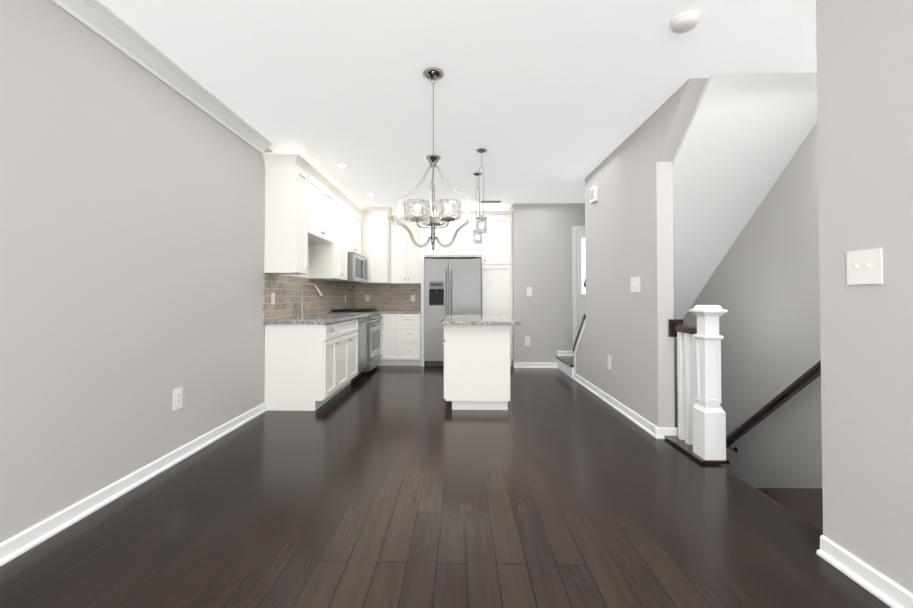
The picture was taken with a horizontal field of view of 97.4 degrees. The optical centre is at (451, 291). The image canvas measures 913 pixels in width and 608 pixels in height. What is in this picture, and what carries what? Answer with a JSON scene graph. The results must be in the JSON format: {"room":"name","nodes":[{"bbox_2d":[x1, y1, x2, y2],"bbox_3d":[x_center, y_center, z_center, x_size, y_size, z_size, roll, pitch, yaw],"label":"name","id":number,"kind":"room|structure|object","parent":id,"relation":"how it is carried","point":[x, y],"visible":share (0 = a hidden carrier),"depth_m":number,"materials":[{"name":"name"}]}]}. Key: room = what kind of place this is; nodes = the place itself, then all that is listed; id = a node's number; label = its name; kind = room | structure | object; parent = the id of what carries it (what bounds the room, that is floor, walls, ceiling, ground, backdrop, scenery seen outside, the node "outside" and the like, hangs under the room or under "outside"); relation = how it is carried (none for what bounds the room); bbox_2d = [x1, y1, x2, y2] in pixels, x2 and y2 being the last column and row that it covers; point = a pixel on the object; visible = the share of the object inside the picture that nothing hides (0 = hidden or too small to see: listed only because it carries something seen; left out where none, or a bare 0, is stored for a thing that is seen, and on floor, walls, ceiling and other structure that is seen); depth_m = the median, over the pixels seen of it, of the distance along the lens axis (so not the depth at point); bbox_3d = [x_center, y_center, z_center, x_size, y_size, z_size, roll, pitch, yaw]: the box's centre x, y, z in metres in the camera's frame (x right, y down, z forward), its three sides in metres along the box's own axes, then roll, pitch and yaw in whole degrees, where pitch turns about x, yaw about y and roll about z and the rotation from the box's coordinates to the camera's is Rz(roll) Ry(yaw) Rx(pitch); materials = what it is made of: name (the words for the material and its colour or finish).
{"room":"kitchen","nodes":[
{"label":"kitchen","id":0,"kind":"room"},
{"bbox_2d":[0,0,325,542],"bbox_3d":[-1.979,-0.165,2.424,0.140,2.660,10.340,0,-1,1],"label":"wall","id":1,"kind":"structure","parent":0,"point":[132,215],"depth_m":2.23,"materials":[{"name":"grey paint"}]},
{"bbox_2d":[0,402,266,566],"bbox_3d":[-1.930,1.098,0.682,0.030,0.083,6.655,0,-1,1],"label":"baseboard","id":2,"kind":"structure","parent":1,"relation":"attached to","point":[13,547],"depth_m":2.21,"materials":[{"name":"white wood"}]},
{"bbox_2d":[50,0,271,153],"bbox_3d":[-1.894,-1.466,0.681,0.104,0.110,6.580,0,-1,1],"label":"crown molding","id":3,"kind":"structure","parent":1,"relation":"attached to","point":[104,22],"depth_m":2.51,"materials":[{"name":"white wood"}]},
{"bbox_2d":[173,387,182,410],"bbox_3d":[-1.896,0.741,2.782,0.008,0.145,0.089,0,-1,1],"label":"outlet","id":4,"kind":"object","parent":1,"relation":"attached to","point":[177,398],"visible":1,"depth_m":2.77,"materials":[{"name":"white plastic"}]},
{"bbox_2d":[262,152,313,275],"bbox_3d":[-1.710,-0.780,4.209,0.320,1.184,0.381,0,-1,1],"label":"upper cabinet","id":5,"kind":"object","parent":1,"relation":"attached to","point":[313,215],"depth_m":4.02,"materials":[{"name":"white wood"}]},
{"bbox_2d":[263,273,354,320],"bbox_3d":[-1.835,0.075,5.734,0.008,0.478,3.470,0,-1,1],"label":"tile backsplash","id":6,"kind":"structure","parent":1,"relation":"attached to","point":[286,289],"depth_m":4.91,"materials":[{"name":"grey tile"}]},
{"bbox_2d":[271,293,274,303],"bbox_3d":[-1.859,0.072,4.184,0.008,0.120,0.075,0,-1,1],"label":"outlet","id":7,"kind":"object","parent":6,"relation":"attached to","point":[272,298],"visible":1,"depth_m":4.17,"materials":[{"name":"white plastic"}]},
{"bbox_2d":[314,168,333,243],"bbox_3d":[-1.698,-0.997,4.774,0.320,0.734,0.864,0,-1,1],"label":"upper cabinet","id":8,"kind":"object","parent":1,"relation":"attached to","point":[323,190],"depth_m":4.82,"materials":[{"name":"white wood"}]},
{"bbox_2d":[306,188,349,279],"bbox_3d":[-1.682,-0.760,5.535,0.320,1.184,0.787,0,-1,1],"label":"upper cabinet","id":9,"kind":"object","parent":1,"relation":"attached to","point":[330,260],"depth_m":5.41,"materials":[{"name":"white wood"}]},
{"bbox_2d":[350,200,361,254],"bbox_3d":[-1.667,-0.960,6.256,0.320,0.764,0.771,0,-1,1],"label":"upper cabinet","id":10,"kind":"object","parent":1,"relation":"attached to","point":[355,212],"depth_m":6.29,"materials":[{"name":"white wood"}]},
{"bbox_2d":[327,252,366,282],"bbox_3d":[-1.592,-0.358,6.245,0.469,0.432,0.764,0,-1,1],"label":"microwave","id":11,"kind":"object","parent":10,"relation":"attached to","point":[357,268],"visible":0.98,"depth_m":6.03,"materials":[{"name":"silver metal"}]},
{"bbox_2d":[349,207,392,283],"bbox_3d":[-1.415,-0.784,7.100,0.788,1.278,0.743,0,-1,1],"label":"upper cabinet","id":12,"kind":"object","parent":1,"relation":"attached to","point":[375,236],"visible":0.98,"depth_m":6.78,"materials":[{"name":"white wood"}]},
{"bbox_2d":[0,361,890,607],"bbox_3d":[0.386,1.290,2.353,4.870,0.250,10.340,0,-1,1],"label":"floor","id":13,"kind":"structure","parent":0,"point":[377,486],"depth_m":2.01,"materials":[{"name":"brown wood"}]},
{"bbox_2d":[264,322,339,410],"bbox_3d":[-1.564,0.760,4.234,0.609,0.864,0.443,0,-1,1],"label":"base cabinet","id":14,"kind":"object","parent":13,"relation":"on","point":[311,367],"depth_m":4.01,"materials":[{"name":"white wood"}]},
{"bbox_2d":[263,313,368,323],"bbox_3d":[-1.537,0.424,4.930,0.634,0.241,1.888,0,-1,1],"label":"countertop","id":15,"kind":"structure","parent":14,"relation":"on","point":[327,318],"depth_m":4.43,"materials":[{"name":"stone"}]},
{"bbox_2d":[298,283,322,316],"bbox_3d":[-1.669,0.096,4.745,0.282,0.406,0.102,0,-1,1],"label":"faucet","id":16,"kind":"object","parent":15,"relation":"on","point":[301,306],"visible":1,"depth_m":4.75,"materials":[{"name":"silver metal"}]},
{"bbox_2d":[340,338,357,390],"bbox_3d":[-1.551,0.902,4.858,0.609,0.600,0.935,0,-1,1],"label":"base cabinet","id":17,"kind":"object","parent":13,"relation":"on","point":[348,346],"depth_m":4.86,"materials":[{"name":"white wood"}]},
{"bbox_2d":[328,309,382,374],"bbox_3d":[-1.468,0.747,6.234,0.698,0.950,0.725,0,-1,1],"label":"range","id":18,"kind":"object","parent":13,"relation":"on","point":[374,325],"visible":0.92,"depth_m":6.06,"materials":[{"name":"silver metal"}]},
{"bbox_2d":[351,316,370,382],"bbox_3d":[-1.509,0.782,5.599,0.661,0.862,0.535,0,-1,1],"label":"dishwasher","id":19,"kind":"object","parent":13,"relation":"on","point":[362,330],"visible":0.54,"depth_m":5.54,"materials":[{"name":"silver metal"}]},
{"bbox_2d":[378,314,420,365],"bbox_3d":[-1.157,0.802,7.002,1.306,0.864,0.880,0,-1,1],"label":"base cabinet","id":20,"kind":"object","parent":13,"relation":"on","point":[400,339],"visible":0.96,"depth_m":6.60,"materials":[{"name":"white wood"}]},
{"bbox_2d":[374,310,420,313],"bbox_3d":[-1.155,0.352,7.024,1.311,0.034,0.850,0,-1,1],"label":"countertop","id":21,"kind":"structure","parent":20,"relation":"on","point":[381,311],"depth_m":6.69,"materials":[{"name":"stone"}]},
{"bbox_2d":[424,258,480,366],"bbox_3d":[0.027,0.345,6.902,0.918,1.774,0.928,0,-1,1],"label":"refrigerator","id":22,"kind":"object","parent":13,"relation":"on","point":[452,286],"visible":0.65,"depth_m":6.50,"materials":[{"name":"silver metal"}]},
{"bbox_2d":[441,325,509,409],"bbox_3d":[0.261,0.764,4.460,0.662,0.864,0.932,0,-1,1],"label":"base cabinet","id":23,"kind":"object","parent":13,"relation":"on","point":[476,367],"visible":0.9,"depth_m":3.98,"materials":[{"name":"white wood"}]},
{"bbox_2d":[441,315,520,324],"bbox_3d":[0.300,0.315,4.625,0.776,0.034,1.460,0,-1,1],"label":"countertop","id":24,"kind":"structure","parent":23,"relation":"on","point":[476,320],"depth_m":4.04,"materials":[{"name":"stone"}]},
{"bbox_2d":[480,210,512,365],"bbox_3d":[0.755,-0.049,6.990,0.511,2.564,0.849,0,-1,1],"label":"tall cabinet","id":25,"kind":"object","parent":13,"relation":"on","point":[493,251],"depth_m":6.58,"materials":[{"name":"white wood"}]},
{"bbox_2d":[556,356,573,377],"bbox_3d":[2.199,-0.064,4.815,1.103,2.529,3.317,0,-1,1],"label":"platform","id":26,"kind":"object","parent":13,"relation":"on","point":[565,364],"visible":0.06,"depth_m":6.01,"materials":[{"name":"white wood"}]},
{"bbox_2d":[664,305,729,463],"bbox_3d":[1.794,0.635,2.985,0.190,1.078,0.513,0,-1,1],"label":"stair railing","id":27,"kind":"object","parent":13,"relation":"on","point":[700,438],"visible":1,"depth_m":2.80,"materials":[{"name":"white wood"}]},
{"bbox_2d":[716,464,822,533],"bbox_3d":[1.797,1.263,2.570,0.022,0.190,1.608,0,-1,1],"label":"trim","id":28,"kind":"structure","parent":13,"relation":"attached to","point":[785,508],"depth_m":2.23,"materials":[{"name":"brown wood"}]},
{"bbox_2d":[756,488,822,530],"bbox_3d":[2.272,2.866,3.802,0.916,2.980,4.140,0,-1,1],"label":"stairs","id":29,"kind":"structure","parent":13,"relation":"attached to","point":[806,504],"depth_m":2.61,"materials":[{"name":"brown wood"}]},
{"bbox_2d":[100,0,816,215],"bbox_3d":[0.386,-1.570,2.396,4.870,0.150,10.340,0,-1,1],"label":"ceiling","id":30,"kind":"structure","parent":0,"point":[550,101],"depth_m":2.70,"materials":[{"name":"white paint"}]},
{"bbox_2d":[335,163,348,167],"bbox_3d":[-1.257,-1.457,4.622,0.156,0.008,0.156,0,-1,1],"label":"recessed light","id":31,"kind":"object","parent":30,"relation":"in","point":[343,165],"visible":1,"depth_m":4.62,"materials":[{"name":"white"}]},
{"bbox_2d":[397,67,468,249],"bbox_3d":[-0.125,-0.887,2.707,0.378,1.206,0.378,1,-1,-44],"label":"chandelier","id":32,"kind":"object","parent":30,"relation":"hanging from","point":[441,212],"visible":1,"depth_m":2.70,"materials":[{"name":"silver metal"}]},
{"bbox_2d":[473,172,481,243],"bbox_3d":[0.320,-1.027,4.940,0.120,0.858,0.120,0,-1,1],"label":"pendant light","id":33,"kind":"object","parent":30,"relation":"hanging from","point":[477,238],"visible":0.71,"depth_m":4.89,"materials":[{"name":"silver metal"}]},
{"bbox_2d":[476,148,486,233],"bbox_3d":[0.310,-1.039,4.150,0.120,0.858,0.120,0,-1,1],"label":"pendant light","id":34,"kind":"object","parent":30,"relation":"hanging from","point":[481,224],"visible":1,"depth_m":4.12,"materials":[{"name":"silver metal"}]},
{"bbox_2d":[480,200,501,202],"bbox_3d":[0.620,-1.431,6.370,0.340,0.009,0.150,0,-1,1],"label":"ceiling vent","id":35,"kind":"object","parent":30,"relation":"in","point":[492,201],"visible":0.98,"depth_m":6.35,"materials":[{"name":"white metal"}]},
{"bbox_2d":[670,11,699,32],"bbox_3d":[1.285,-1.473,2.210,0.144,0.048,0.144,0,-1,1],"label":"smoke detector","id":36,"kind":"object","parent":30,"relation":"attached to","point":[686,21],"visible":0.98,"depth_m":2.18,"materials":[{"name":"white plastic"}]},
{"bbox_2d":[510,203,584,366],"bbox_3d":[1.907,-0.096,6.998,1.783,2.660,1.030,0,-1,1],"label":"wall","id":37,"kind":"structure","parent":0,"point":[542,256],"depth_m":6.49,"materials":[{"name":"grey paint"}]},
{"bbox_2d":[525,337,529,345],"bbox_3d":[1.227,0.796,6.479,0.089,0.145,0.008,0,-1,1],"label":"outlet","id":38,"kind":"object","parent":37,"relation":"attached to","point":[527,341],"visible":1,"depth_m":6.48,"materials":[{"name":"white plastic"}]},
{"bbox_2d":[527,287,531,295],"bbox_3d":[1.257,-0.004,6.487,0.089,0.145,0.016,0,-1,1],"label":"light switch","id":39,"kind":"object","parent":37,"relation":"attached to","point":[529,291],"visible":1,"depth_m":6.49,"materials":[{"name":"white plastic"}]},
{"bbox_2d":[514,351,573,367],"bbox_3d":[1.485,1.090,6.459,0.963,0.273,0.030,0,-1,1],"label":"baseboard","id":40,"kind":"structure","parent":37,"relation":"attached to","point":[559,353],"depth_m":6.46,"materials":[{"name":"white wood"}]},
{"bbox_2d":[572,226,584,354],"bbox_3d":[2.370,-0.013,6.463,0.830,2.097,0.018,0,-1,1],"label":"door frame","id":41,"kind":"structure","parent":37,"relation":"attached to","point":[574,242],"depth_m":6.46,"materials":[{"name":"white wood"}]},
{"bbox_2d":[577,230,585,333],"bbox_3d":[2.388,0.019,6.410,0.735,2.028,0.117,0,-1,1],"label":"back door","id":42,"kind":"structure","parent":37,"relation":"in","point":[581,294],"depth_m":6.44,"materials":[{"name":"white wood"}]},
{"bbox_2d":[672,72,816,318],"bbox_3d":[2.278,-0.228,4.148,0.920,2.482,2.877,0,-1,1],"label":"ceiling soffit","id":43,"kind":"structure","parent":0,"point":[744,136],"depth_m":3.21,"materials":[{"name":"white paint"}]},
{"bbox_2d":[576,0,912,592],"bbox_3d":[1.697,-0.179,1.462,0.130,2.660,8.330,0,-1,1],"label":"wall","id":44,"kind":"structure","parent":0,"point":[864,50],"depth_m":1.67,"materials":[{"name":"grey paint"}]},
{"bbox_2d":[573,314,585,372],"bbox_3d":[1.775,0.709,5.363,0.162,0.834,0.520,0,-1,1],"label":"trim","id":45,"kind":"structure","parent":44,"relation":"attached to","point":[579,335],"depth_m":5.36,"materials":[{"name":"white wood"}]},
{"bbox_2d":[590,185,597,203],"bbox_3d":[1.679,-1.150,4.743,0.040,0.180,0.150,0,-1,1],"label":"door chime","id":46,"kind":"object","parent":44,"relation":"attached to","point":[594,194],"visible":1,"depth_m":4.69,"materials":[{"name":"white plastic"}]},
{"bbox_2d":[608,355,610,369],"bbox_3d":[1.687,0.753,4.294,0.008,0.145,0.089,0,-1,1],"label":"outlet","id":47,"kind":"object","parent":44,"relation":"attached to","point":[609,361],"visible":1,"depth_m":4.28,"materials":[{"name":"white plastic"}]},
{"bbox_2d":[572,373,663,438],"bbox_3d":[1.684,1.154,4.408,0.040,0.083,2.400,0,-1,1],"label":"baseboard","id":48,"kind":"structure","parent":44,"relation":"attached to","point":[657,432],"depth_m":3.86,"materials":[{"name":"white wood"}]},
{"bbox_2d":[631,276,639,291],"bbox_3d":[1.669,-0.066,3.656,0.016,0.140,0.190,0,-1,1],"label":"light switch","id":49,"kind":"object","parent":44,"relation":"attached to","point":[635,284],"visible":1,"depth_m":3.65,"materials":[{"name":"white plastic"}]},
{"bbox_2d":[816,535,912,607],"bbox_3d":[1.576,1.081,-0.475,0.030,0.083,4.490,0,-1,1],"label":"baseboard","id":50,"kind":"structure","parent":44,"relation":"attached to","point":[881,586],"depth_m":1.57,"materials":[{"name":"white wood"}]},
{"bbox_2d":[847,248,882,284],"bbox_3d":[1.626,-0.097,1.587,0.016,0.135,0.135,0,-1,1],"label":"light switch","id":51,"kind":"object","parent":44,"relation":"attached to","point":[864,266],"visible":1,"depth_m":1.58,"materials":[{"name":"white plastic"}]},
{"bbox_2d":[674,122,821,487],"bbox_3d":[2.760,1.434,2.301,0.120,5.860,10.340,0,-1,1],"label":"wall","id":52,"kind":"structure","parent":0,"point":[762,286],"depth_m":3.37,"materials":[{"name":"grey paint"}]},
{"bbox_2d":[726,360,820,452],"bbox_3d":[2.688,1.494,3.927,0.089,2.726,3.087,0,-1,1],"label":"handrail","id":53,"kind":"object","parent":52,"relation":"attached to","point":[808,377],"visible":0.35,"depth_m":3.26,"materials":[{"name":"brown wood"}]},
{"bbox_3d":[-0.388,-0.088,7.501,2.827,2.660,0.120,0,-1,1],"label":"wall","id":54,"kind":"structure","parent":0,"visible":0},
{"bbox_2d":[355,285,420,309],"bbox_3d":[-1.108,0.100,7.450,1.330,0.478,0.008,0,-1,1],"label":"tile backsplash","id":55,"kind":"structure","parent":54,"relation":"attached to","point":[381,297],"depth_m":7.45,"materials":[{"name":"grey tile"}]},
{"bbox_2d":[390,216,425,285],"bbox_3d":[-0.786,-0.734,7.257,0.588,1.185,0.399,0,-1,1],"label":"upper cabinet","id":56,"kind":"object","parent":54,"relation":"attached to","point":[407,263],"depth_m":7.06,"materials":[{"name":"white wood"}]},
{"bbox_2d":[422,210,481,259],"bbox_3d":[0.029,-0.948,7.018,0.942,0.765,0.849,0,-1,1],"label":"upper cabinet","id":57,"kind":"object","parent":54,"relation":"attached to","point":[463,247],"depth_m":6.60,"materials":[{"name":"white wood"}]}
]}

